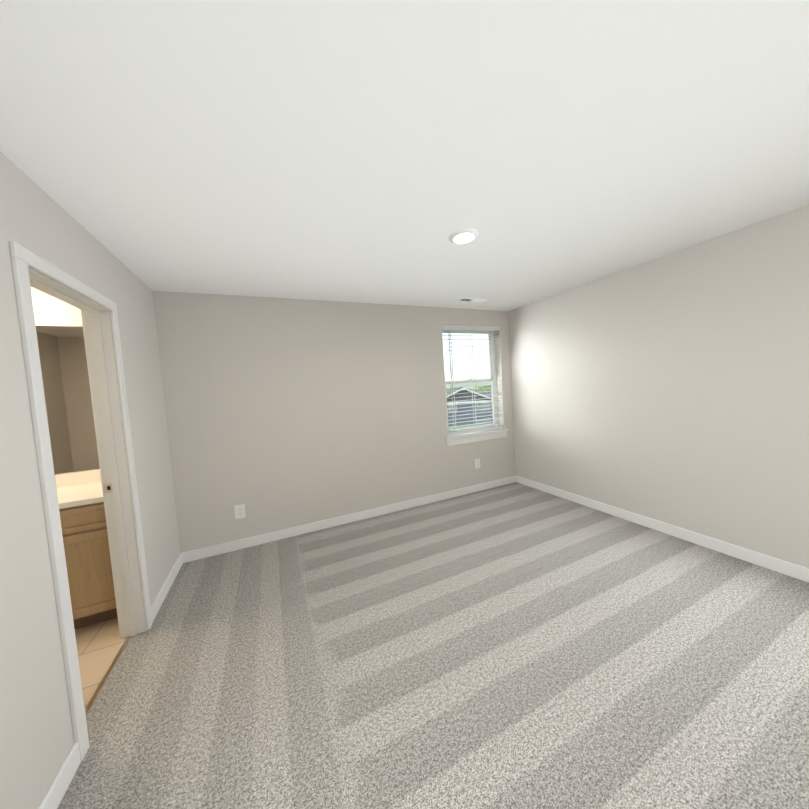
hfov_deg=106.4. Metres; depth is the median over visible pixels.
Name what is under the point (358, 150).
ceiling
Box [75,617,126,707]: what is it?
floor
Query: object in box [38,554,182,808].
baseboard
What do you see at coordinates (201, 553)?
baseboard
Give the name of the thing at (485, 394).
house
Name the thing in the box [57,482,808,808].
floor carpet
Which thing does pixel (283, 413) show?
wall
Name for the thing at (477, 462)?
electrical outlet
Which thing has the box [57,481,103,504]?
countertop
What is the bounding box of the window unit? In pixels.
[442,330,498,435]
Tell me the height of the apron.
0.090 m
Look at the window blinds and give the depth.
4.06 m
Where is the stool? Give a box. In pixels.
[445,429,508,439]
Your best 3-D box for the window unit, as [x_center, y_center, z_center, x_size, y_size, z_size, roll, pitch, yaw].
[0.883,-0.325,4.173,0.928,1.460,0.075,-5,3,-24]
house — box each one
[447,388,492,425]
[476,391,491,397]
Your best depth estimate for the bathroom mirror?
2.31 m
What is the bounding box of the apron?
[447,431,506,445]
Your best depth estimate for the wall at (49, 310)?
2.27 m
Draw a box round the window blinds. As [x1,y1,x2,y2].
[442,324,502,434]
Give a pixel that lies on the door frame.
(23, 258)
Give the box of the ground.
[448,423,492,428]
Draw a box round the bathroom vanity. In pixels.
[59,501,117,628]
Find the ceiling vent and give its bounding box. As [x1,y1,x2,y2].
[457,297,487,302]
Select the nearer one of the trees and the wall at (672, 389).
the wall at (672, 389)
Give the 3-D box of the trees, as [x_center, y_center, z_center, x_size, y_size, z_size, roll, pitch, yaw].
[53.598,5.112,160.436,142.342,31.067,127.976,-5,3,-24]
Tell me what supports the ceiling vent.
in the ceiling
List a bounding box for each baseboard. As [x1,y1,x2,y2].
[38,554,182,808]
[181,476,515,562]
[516,476,808,582]
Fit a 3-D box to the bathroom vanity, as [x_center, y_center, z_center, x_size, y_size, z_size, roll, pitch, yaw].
[-2.687,1.107,1.972,1.514,0.840,0.573,-5,3,-24]
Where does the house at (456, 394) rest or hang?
on the ground
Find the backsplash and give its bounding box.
[55,469,100,488]
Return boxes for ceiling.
[0,0,808,310]
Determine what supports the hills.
on the ground
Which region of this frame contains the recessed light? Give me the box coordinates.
[449,229,478,243]
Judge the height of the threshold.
0.008 m
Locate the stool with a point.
(472, 434)
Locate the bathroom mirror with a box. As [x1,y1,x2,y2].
[36,326,99,473]
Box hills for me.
[446,382,490,389]
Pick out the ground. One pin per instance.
(469, 425)
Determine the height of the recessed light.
0.021 m
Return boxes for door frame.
[9,241,152,761]
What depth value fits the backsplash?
2.33 m
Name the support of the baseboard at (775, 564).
attached to the wall at (672, 389)
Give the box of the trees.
[446,385,490,392]
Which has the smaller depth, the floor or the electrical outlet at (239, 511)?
the floor
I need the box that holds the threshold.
[85,636,131,715]
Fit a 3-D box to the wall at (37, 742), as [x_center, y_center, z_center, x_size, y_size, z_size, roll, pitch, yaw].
[-1.361,0.328,0.902,0.116,2.540,3.880,-5,3,-24]
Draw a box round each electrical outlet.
[234,504,245,518]
[474,458,479,468]
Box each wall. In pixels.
[0,151,180,808]
[31,286,99,474]
[153,291,515,552]
[509,204,808,567]

